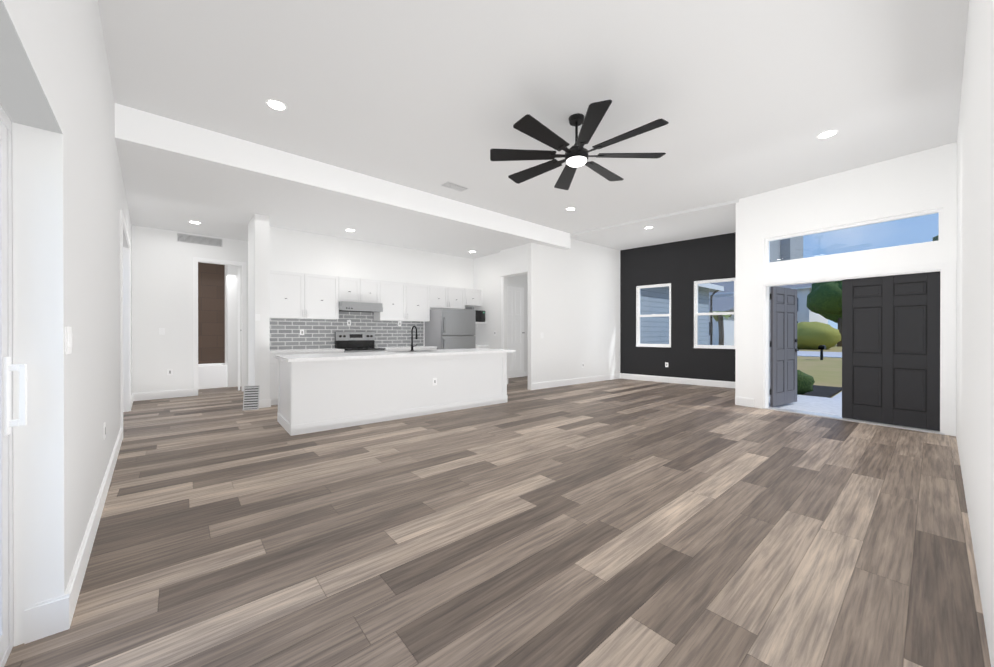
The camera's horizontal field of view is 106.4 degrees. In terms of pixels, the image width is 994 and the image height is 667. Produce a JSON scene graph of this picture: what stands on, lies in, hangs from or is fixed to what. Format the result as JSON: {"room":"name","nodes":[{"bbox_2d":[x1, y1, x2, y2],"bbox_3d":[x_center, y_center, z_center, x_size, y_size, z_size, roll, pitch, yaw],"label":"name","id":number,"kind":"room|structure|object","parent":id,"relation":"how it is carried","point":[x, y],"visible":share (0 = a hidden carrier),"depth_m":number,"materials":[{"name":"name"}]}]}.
{"room":"living room","nodes":[
{"label":"living room","id":0,"kind":"room"},
{"bbox_2d":[0,0,131,646],"bbox_3d":[-2.855,-0.642,2.526,0.685,3.800,11.618,0,0,-40],"label":"wall","id":1,"kind":"structure","parent":0,"point":[63,43],"depth_m":2.04,"materials":[{"name":"white paint"}]},
{"bbox_2d":[0,106,26,666],"bbox_3d":[-1.148,0.209,0.589,0.160,2.107,2.412,0,0,-40],"label":"door frame","id":2,"kind":"structure","parent":1,"relation":"attached to","point":[8,423],"depth_m":1.44,"materials":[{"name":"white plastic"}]},
{"bbox_2d":[0,0,63,646],"bbox_3d":[-1.076,0.207,0.655,0.234,2.111,2.415,0,0,-40],"label":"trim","id":3,"kind":"structure","parent":1,"relation":"attached to","point":[38,322],"depth_m":1.53,"materials":[{"name":"white paint"}]},
{"bbox_2d":[65,327,71,353],"bbox_3d":[-1.904,0.029,1.655,0.012,0.120,0.120,0,0,-43],"label":"light switch","id":4,"kind":"object","parent":1,"relation":"attached to","point":[68,340],"depth_m":1.63,"materials":[{"name":"white plastic"}]},
{"bbox_2d":[24,428,121,643],"bbox_3d":[-3.121,1.183,2.975,0.174,0.147,3.797,0,0,-40],"label":"baseboard","id":5,"kind":"structure","parent":1,"relation":"attached to","point":[49,617],"depth_m":1.62,"materials":[{"name":"white paint"}]},
{"bbox_2d":[104,422,105,439],"bbox_3d":[-3.048,0.756,2.889,0.008,0.120,0.075,0,0,-43],"label":"outlet","id":6,"kind":"object","parent":1,"relation":"attached to","point":[104,422],"depth_m":2.89,"materials":[{"name":"white plastic"}]},
{"bbox_2d":[120,210,130,439],"bbox_3d":[-5.191,-0.101,5.200,0.131,2.705,2.270,0,0,-40],"label":"trim","id":7,"kind":"structure","parent":1,"relation":"attached to","point":[125,253],"depth_m":5.93,"materials":[{"name":"white paint"}]},
{"bbox_2d":[131,393,139,407],"bbox_3d":[-6.343,1.175,6.454,0.063,0.147,1.121,0,0,-40],"label":"baseboard","id":8,"kind":"structure","parent":1,"relation":"attached to","point":[135,396],"depth_m":6.87,"materials":[{"name":"white paint"}]},
{"bbox_2d":[132,225,247,392],"bbox_3d":[-3.885,-0.658,9.499,7.764,3.800,0.347,0,0,-40],"label":"wall","id":9,"kind":"structure","parent":0,"point":[162,278],"depth_m":7.16,"materials":[{"name":"white paint"}]},
{"bbox_2d":[159,328,164,333],"bbox_3d":[-6.418,-0.043,7.126,0.075,0.120,0.012,0,0,-43],"label":"light switch","id":10,"kind":"object","parent":9,"relation":"attached to","point":[161,330],"depth_m":7.12,"materials":[{"name":"white plastic"}]},
{"bbox_2d":[140,389,192,400],"bbox_3d":[-6.364,1.174,7.172,0.781,0.147,0.041,0,0,-40],"label":"baseboard","id":11,"kind":"structure","parent":9,"relation":"attached to","point":[182,392],"depth_m":7.15,"materials":[{"name":"white paint"}]},
{"bbox_2d":[167,369,172,374],"bbox_3d":[-6.334,0.747,7.205,0.075,0.120,0.009,0,0,-43],"label":"outlet","id":12,"kind":"object","parent":9,"relation":"attached to","point":[169,371],"depth_m":7.20,"materials":[{"name":"white plastic"}]},
{"bbox_2d":[177,233,222,246],"bbox_3d":[-5.987,-1.883,7.509,0.720,0.170,0.034,0,0,-40],"label":"air vent","id":13,"kind":"object","parent":9,"relation":"in","point":[196,239],"visible":1,"depth_m":7.50,"materials":[{"name":"grey metal"}]},
{"bbox_2d":[193,257,246,395],"bbox_3d":[-5.739,-0.142,7.732,0.890,2.775,0.046,0,0,-40],"label":"trim","id":14,"kind":"structure","parent":9,"relation":"attached to","point":[195,259],"depth_m":7.53,"materials":[{"name":"white paint"}]},
{"bbox_2d":[238,269,240,390],"bbox_3d":[-5.767,-0.085,8.359,0.158,2.639,0.690,0,0,-40],"label":"door leaf","id":15,"kind":"structure","parent":9,"relation":"in","point":[239,330],"depth_m":8.06,"materials":[{"name":"white paint"}]},
{"bbox_2d":[198,262,240,386],"bbox_3d":[-6.297,-0.256,8.525,2.100,3.000,1.700,0,0,-40],"label":"wall","id":16,"kind":"structure","parent":0,"point":[217,313],"depth_m":8.91,"materials":[{"name":"paint"}]},
{"bbox_2d":[249,214,269,399],"bbox_3d":[-4.174,-0.651,6.524,0.210,3.800,0.700,0,0,-40],"label":"pillar","id":17,"kind":"structure","parent":0,"point":[259,297],"depth_m":6.28,"materials":[{"name":"white paint"}]},
{"bbox_2d":[243,385,259,409],"bbox_3d":[-4.015,1.050,6.080,0.220,0.388,0.090,0,0,-20],"label":"wall vent","id":18,"kind":"object","parent":17,"relation":"attached to","point":[251,398],"visible":1,"depth_m":6.07,"materials":[{"name":"grey metal"}]},
{"bbox_2d":[255,314,259,319],"bbox_3d":[-3.998,-0.270,6.211,0.070,0.100,0.006,0,0,-40],"label":"light switch","id":19,"kind":"object","parent":17,"relation":"attached to","point":[257,316],"depth_m":6.21,"materials":[{"name":"white plastic"}]},
{"bbox_2d":[115,138,569,258],"bbox_3d":[-1.610,-2.304,8.645,10.600,0.605,4.488,0,0,-40],"label":"ceiling","id":20,"kind":"structure","parent":0,"point":[169,190],"depth_m":5.99,"materials":[{"name":"white paint"}]},
{"bbox_2d":[248,224,473,385],"bbox_3d":[-2.549,-0.656,8.445,5.175,3.800,0.120,0,0,-40],"label":"wall","id":21,"kind":"structure","parent":0,"point":[301,252],"depth_m":8.04,"materials":[{"name":"white paint"}]},
{"bbox_2d":[270,270,341,319],"bbox_3d":[-3.702,-0.710,7.144,1.304,0.855,0.334,0,0,-40],"label":"upper cabinet","id":22,"kind":"object","parent":21,"relation":"attached to","point":[294,295],"depth_m":7.01,"materials":[{"name":"white paint"}]},
{"bbox_2d":[339,301,382,311],"bbox_3d":[-2.882,-0.544,7.745,0.840,0.180,0.512,0,0,-40],"label":"range hood","id":23,"kind":"object","parent":21,"relation":"attached to","point":[345,306],"visible":0.92,"depth_m":7.54,"materials":[{"name":"silver metal"}]},
{"bbox_2d":[342,277,381,302],"bbox_3d":[-2.931,-0.889,7.801,0.850,0.500,0.334,0,0,-40],"label":"upper cabinet","id":24,"kind":"object","parent":21,"relation":"attached to","point":[353,289],"depth_m":7.69,"materials":[{"name":"white paint"}]},
{"bbox_2d":[270,306,473,349],"bbox_3d":[-2.472,-0.213,8.425,4.841,1.025,0.011,0,0,-40],"label":"tile backsplash","id":25,"kind":"structure","parent":21,"relation":"attached to","point":[318,333],"depth_m":7.68,"materials":[{"name":"grey tile"}]},
{"bbox_2d":[374,281,433,321],"bbox_3d":[-2.146,-0.713,8.469,1.335,0.855,0.334,0,0,-40],"label":"upper cabinet","id":26,"kind":"object","parent":21,"relation":"attached to","point":[401,301],"depth_m":8.33,"materials":[{"name":"white paint"}]},
{"bbox_2d":[434,286,465,308],"bbox_3d":[-1.277,-0.880,9.209,1.074,0.524,0.334,0,0,-40],"label":"upper cabinet","id":27,"kind":"object","parent":21,"relation":"attached to","point":[445,297],"depth_m":9.11,"materials":[{"name":"white paint"}]},
{"bbox_2d":[466,288,480,305],"bbox_3d":[-0.717,-0.930,9.686,0.526,0.425,0.334,0,0,-40],"label":"upper cabinet","id":28,"kind":"object","parent":21,"relation":"attached to","point":[473,297],"depth_m":9.57,"materials":[{"name":"white paint"}]},
{"bbox_2d":[474,252,506,348],"bbox_3d":[-0.226,-0.658,9.615,0.120,3.800,1.350,0,0,-40],"label":"wall","id":29,"kind":"structure","parent":0,"point":[487,280],"depth_m":9.45,"materials":[{"name":"white paint"}]},
{"bbox_2d":[500,244,527,276],"bbox_3d":[0.467,-1.966,8.705,0.240,1.180,0.930,0,0,-40],"label":"lintel","id":30,"kind":"object","parent":29,"relation":"attached to","point":[513,261],"visible":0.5,"depth_m":8.62,"materials":[{"name":"white paint"}]},
{"bbox_3d":[-0.647,-0.216,9.603,0.532,0.155,0.556,0,0,-40],"label":"shelf","id":31,"kind":"object","parent":29,"relation":"attached to","visible":0},
{"bbox_2d":[476,310,484,321],"bbox_3d":[-0.643,-0.442,9.620,0.470,0.293,0.503,0,0,-40],"label":"microwave","id":32,"kind":"object","parent":31,"relation":"on","point":[480,315],"visible":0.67,"depth_m":9.48,"materials":[{"name":"black metal"}]},
{"bbox_2d":[4,376,990,666],"bbox_3d":[0.196,1.279,6.440,11.080,0.060,13.600,0,0,-40],"label":"floor","id":33,"kind":"structure","parent":0,"point":[620,522],"depth_m":2.25,"materials":[{"name":"brown wood"}]},
{"bbox_2d":[198,363,226,388],"bbox_3d":[-6.869,0.984,8.544,1.040,0.520,0.725,0,0,-40],"label":"bathtub","id":34,"kind":"object","parent":33,"relation":"on","point":[212,375],"visible":0.52,"depth_m":8.44,"materials":[{"name":"white ceramic"}]},
{"bbox_2d":[270,353,301,404],"bbox_3d":[-3.924,0.795,6.773,0.480,0.905,0.620,0,0,-40],"label":"base cabinet","id":35,"kind":"object","parent":33,"relation":"on","point":[274,379],"depth_m":6.44,"materials":[{"name":"white paint"}]},
{"bbox_2d":[270,349,325,352],"bbox_3d":[-3.628,0.323,7.018,1.250,0.039,0.630,0,0,-40],"label":"countertop","id":36,"kind":"structure","parent":35,"relation":"on","point":[282,350],"depth_m":6.75,"materials":[{"name":"white stone"}]},
{"bbox_2d":[326,349,343,352],"bbox_3d":[-3.338,0.794,7.273,0.479,0.905,0.620,0,0,-40],"label":"base cabinet","id":37,"kind":"object","parent":33,"relation":"on","point":[327,350],"depth_m":7.08,"materials":[{"name":"white paint"}]},
{"bbox_2d":[335,332,384,352],"bbox_3d":[-2.818,0.609,7.673,0.818,1.275,0.680,0,0,-40],"label":"range","id":38,"kind":"object","parent":33,"relation":"on","point":[347,342],"visible":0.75,"depth_m":7.78,"materials":[{"name":"silver metal"}]},
{"bbox_2d":[277,354,507,435],"bbox_3d":[-1.471,0.797,6.024,3.513,0.905,1.059,0,0,-40],"label":"kitchen island","id":39,"kind":"object","parent":33,"relation":"on","point":[317,392],"depth_m":5.28,"materials":[{"name":"white paint"}]},
{"bbox_2d":[275,348,514,361],"bbox_3d":[-1.416,0.324,6.054,3.702,0.042,1.116,0,0,-40],"label":"island countertop","id":40,"kind":"structure","parent":39,"relation":"on","point":[411,353],"depth_m":5.39,"materials":[{"name":"white stone"}]},
{"bbox_2d":[410,326,417,350],"bbox_3d":[-1.408,0.081,6.487,0.134,0.438,0.215,0,0,-40],"label":"faucet","id":41,"kind":"object","parent":40,"relation":"on","point":[412,346],"depth_m":6.51,"materials":[{"name":"black metal"}]},
{"bbox_2d":[384,349,405,350],"bbox_3d":[-2.341,0.792,8.121,0.476,0.905,0.620,0,0,-40],"label":"base cabinet","id":42,"kind":"object","parent":33,"relation":"on","point":[384,349],"depth_m":7.86,"materials":[{"name":"white paint"}]},
{"bbox_2d":[375,346,436,348],"bbox_3d":[-2.047,0.320,8.363,1.240,0.039,0.630,0,0,-40],"label":"countertop","id":43,"kind":"structure","parent":42,"relation":"on","point":[398,347],"depth_m":8.21,"materials":[{"name":"white stone"}]},
{"bbox_2d":[425,309,475,349],"bbox_3d":[-1.119,0.338,9.000,0.940,1.810,0.852,0,0,-40],"label":"refrigerator","id":44,"kind":"object","parent":33,"relation":"on","point":[450,328],"visible":0.6,"depth_m":8.69,"materials":[{"name":"grey metal"}]},
{"bbox_2d":[507,274,527,371],"bbox_3d":[1.003,-0.384,11.010,3.560,3.245,0.120,0,0,-40],"label":"wall","id":45,"kind":"structure","parent":0,"point":[520,281],"depth_m":10.76,"materials":[{"name":"white paint"}]},
{"bbox_2d":[507,286,524,377],"bbox_3d":[0.460,-0.039,10.399,0.820,2.538,0.092,0,0,-40],"label":"door leaf","id":46,"kind":"structure","parent":45,"relation":"in","point":[515,326],"depth_m":10.47,"materials":[{"name":"white paint"}]},
{"bbox_2d":[98,0,968,233],"bbox_3d":[1.502,-2.465,3.524,8.700,0.260,7.680,0,0,-40],"label":"ceiling","id":47,"kind":"structure","parent":0,"point":[745,98],"depth_m":3.50,"materials":[{"name":"white paint"}]},
{"bbox_2d":[265,99,286,110],"bbox_3d":[-2.250,-2.331,3.797,0.194,0.007,0.194,0,0,-40],"label":"recessed light","id":48,"kind":"object","parent":47,"relation":"in","point":[275,104],"visible":1,"depth_m":3.78,"materials":[{"name":"white paint"}]},
{"bbox_2d":[115,103,569,247],"bbox_3d":[-1.234,-2.167,6.121,7.900,0.344,0.180,0,0,-40],"label":"soffit","id":49,"kind":"structure","parent":47,"relation":"attached to","point":[144,128],"depth_m":4.89,"materials":[{"name":"white paint"}]},
{"bbox_2d":[441,181,467,191],"bbox_3d":[-0.675,-2.333,5.927,0.404,0.013,0.208,0,0,-40],"label":"ceiling vent","id":50,"kind":"object","parent":47,"relation":"in","point":[453,186],"visible":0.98,"depth_m":5.90,"materials":[{"name":"grey metal"}]},
{"bbox_2d":[565,207,575,210],"bbox_3d":[1.382,-2.338,6.982,0.194,0.007,0.194,0,0,-40],"label":"recessed light","id":51,"kind":"object","parent":47,"relation":"in","point":[570,208],"visible":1,"depth_m":6.96,"materials":[{"name":"white paint"}]},
{"bbox_2d":[490,100,668,189],"bbox_3d":[0.861,-2.078,4.030,1.876,0.514,1.876,0,0,-40],"label":"ceiling fan","id":52,"kind":"object","parent":47,"relation":"hanging from","point":[575,155],"visible":1,"depth_m":3.95,"materials":[{"name":"black metal"}]},
{"bbox_2d":[816,130,837,138],"bbox_3d":[3.867,-2.332,4.356,0.194,0.007,0.194,0,0,-40],"label":"recessed light","id":53,"kind":"object","parent":47,"relation":"in","point":[828,133],"visible":1,"depth_m":4.35,"materials":[{"name":"white paint"}]},
{"bbox_2d":[528,239,619,389],"bbox_3d":[2.094,-0.658,9.315,3.505,3.800,0.255,0,0,-40],"label":"wall","id":54,"kind":"structure","parent":0,"point":[574,304],"depth_m":9.05,"materials":[{"name":"white paint"}]},
{"bbox_2d":[531,373,619,389],"bbox_3d":[2.079,1.169,9.221,3.387,0.147,0.146,0,0,-40],"label":"baseboard","id":55,"kind":"structure","parent":54,"relation":"attached to","point":[549,384],"depth_m":9.01,"materials":[{"name":"white paint"}]},
{"bbox_2d":[570,199,738,249],"bbox_3d":[3.802,-2.448,8.536,2.900,0.315,3.670,0,0,-40],"label":"ceiling","id":56,"kind":"structure","parent":0,"point":[707,221],"depth_m":8.19,"materials":[{"name":"white paint"}]},
{"bbox_2d":[620,232,735,381],"bbox_3d":[4.743,-0.657,9.143,3.496,3.800,0.150,0,0,43],"label":"wall","id":57,"kind":"structure","parent":0,"point":[681,267],"depth_m":9.27,"materials":[{"name":"black paint"}]},
{"bbox_2d":[636,283,670,346],"bbox_3d":[4.097,-0.459,9.713,0.887,1.620,0.155,0,0,43],"label":"window","id":58,"kind":"structure","parent":57,"relation":"in","point":[652,315],"depth_m":9.75,"materials":[{"name":"white paint"}]},
{"bbox_2d":[620,373,734,387],"bbox_3d":[4.699,1.169,9.072,0.442,0.147,3.436,0,0,-40],"label":"baseboard","id":59,"kind":"structure","parent":57,"relation":"attached to","point":[726,384],"depth_m":9.21,"materials":[{"name":"white paint"}]},
{"bbox_2d":[694,278,735,348],"bbox_3d":[5.135,-0.456,8.759,0.887,1.620,0.155,0,0,43],"label":"window","id":60,"kind":"structure","parent":57,"relation":"in","point":[696,308],"depth_m":8.80,"materials":[{"name":"white paint"}]},
{"bbox_2d":[769,236,802,396],"bbox_3d":[5.654,-0.604,7.592,3.608,3.900,0.285,0,0,-40],"label":"wall","id":61,"kind":"structure","parent":0,"point":[777,246],"depth_m":7.92,"materials":[{"name":"white paint"}]},
{"bbox_2d":[735,142,956,397],"bbox_3d":[4.960,-0.649,5.580,0.150,3.800,2.445,0,0,-36],"label":"wall","id":62,"kind":"structure","parent":0,"point":[924,180],"depth_m":5.41,"materials":[{"name":"white paint"}]},
{"bbox_2d":[735,396,753,406],"bbox_3d":[4.263,1.176,6.416,0.040,0.147,0.282,0,0,-40],"label":"baseboard","id":63,"kind":"structure","parent":62,"relation":"attached to","point":[743,401],"depth_m":6.40,"materials":[{"name":"white paint"}]},
{"bbox_2d":[770,286,798,406],"bbox_3d":[5.011,0.216,6.464,0.933,2.025,0.234,0,0,-40],"label":"door","id":64,"kind":"structure","parent":62,"relation":"in","point":[783,345],"depth_m":6.42,"materials":[{"name":"grey wood"}]},
{"bbox_2d":[765,208,942,264],"bbox_3d":[5.058,-1.354,5.449,0.070,0.440,1.907,0,0,-36],"label":"window","id":65,"kind":"structure","parent":62,"relation":"in","point":[867,223],"depth_m":5.28,"materials":[{"name":"white paint"}]},
{"bbox_2d":[754,262,955,435],"bbox_3d":[5.037,0.186,5.468,0.375,2.130,2.145,0,0,-40],"label":"trim","id":66,"kind":"structure","parent":62,"relation":"attached to","point":[947,270],"depth_m":4.94,"materials":[{"name":"white paint"}]},
{"bbox_2d":[842,271,939,430],"bbox_3d":[5.330,0.220,5.071,0.043,2.023,0.928,0,0,-36],"label":"door","id":67,"kind":"structure","parent":62,"relation":"in","point":[891,350],"depth_m":5.02,"materials":[{"name":"grey paint"}]},
{"bbox_2d":[956,0,993,666],"bbox_3d":[3.602,-0.643,2.753,5.695,3.800,0.200,0,0,-40],"label":"wall","id":68,"kind":"structure","parent":0,"point":[975,311],"depth_m":1.94,"materials":[{"name":"white paint"}]},
{"label":"outside","id":69,"kind":"structure","parent":0,"visible":0},
{"bbox_2d":[797,344,841,397],"bbox_3d":[27.361,1.416,29.696,160.000,0.200,170.000,0,0,-40],"label":"lawn","id":70,"kind":"structure","parent":69,"point":[826,371],"depth_m":14.77,"materials":[{"name":"green plant"}]},
{"bbox_2d":[640,283,723,345],"bbox_3d":[3.519,-1.063,15.928,6.950,4.820,8.850,0,0,-40],"label":"house","id":71,"kind":"structure","parent":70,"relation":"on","point":[653,339],"depth_m":12.31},
{"bbox_2d":[709,296,733,344],"bbox_3d":[23.405,-1.482,46.678,13.000,5.520,14.000,0,0,-40],"label":"house","id":72,"kind":"structure","parent":70,"relation":"on","point":[728,328],"depth_m":38.85,"materials":[{"name":"white paint"}]},
{"bbox_2d":[709,310,733,344],"bbox_3d":[12.283,0.042,20.485,3.000,2.605,2.970,0,0,-40],"label":"palm tree","id":73,"kind":"object","parent":70,"relation":"on","point":[721,335],"depth_m":20.35,"materials":[{"name":"green plant"}]},
{"bbox_2d":[709,281,827,323],"bbox_3d":[36.464,-3.297,52.932,13.000,9.120,15.400,0,0,-40],"label":"house","id":74,"kind":"structure","parent":70,"relation":"on","point":[805,313],"depth_m":44.34,"materials":[{"name":"white paint"}]},
{"bbox_2d":[769,392,841,415],"bbox_3d":[7.343,1.319,7.539,6.210,0.095,2.308,0,0,-40],"label":"porch","id":75,"kind":"object","parent":70,"relation":"on","point":[824,405],"visible":0.07,"depth_m":6.58,"materials":[{"name":"concrete"}]},
{"bbox_2d":[797,322,840,349],"bbox_3d":[26.416,0.263,31.550,4.056,2.534,4.107,0,0,-40],"label":"shrub","id":76,"kind":"object","parent":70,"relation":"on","point":[812,335],"visible":0.56,"depth_m":30.09,"materials":[{"name":"green plant"}]},
{"bbox_2d":[797,351,841,357],"bbox_3d":[20.698,1.309,24.024,7.500,0.040,170.000,0,0,-40],"label":"street","id":77,"kind":"structure","parent":70,"relation":"on","point":[817,354],"depth_m":23.22,"materials":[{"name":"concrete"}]},
{"bbox_2d":[797,370,841,397],"bbox_3d":[6.240,1.024,9.713,2.472,0.676,3.850,0,0,-40],"label":"mulch bed","id":78,"kind":"object","parent":70,"relation":"on","point":[806,385],"visible":0.17,"depth_m":7.89,"materials":[{"name":"green plant"}]},
{"bbox_2d":[818,345,825,359],"bbox_3d":[16.488,0.961,18.864,0.500,0.760,0.240,0,0,-40],"label":"mailbox","id":79,"kind":"object","parent":70,"relation":"on","point":[821,347],"visible":1,"depth_m":18.75,"materials":[{"name":"black metal"}]},
{"bbox_2d":[807,281,841,346],"bbox_3d":[34.036,-2.471,36.946,5.368,7.542,5.439,0,0,-40],"label":"tree","id":80,"kind":"object","parent":70,"relation":"on","point":[824,299],"visible":0.54,"depth_m":36.41,"materials":[{"name":"green plant"}]}
]}

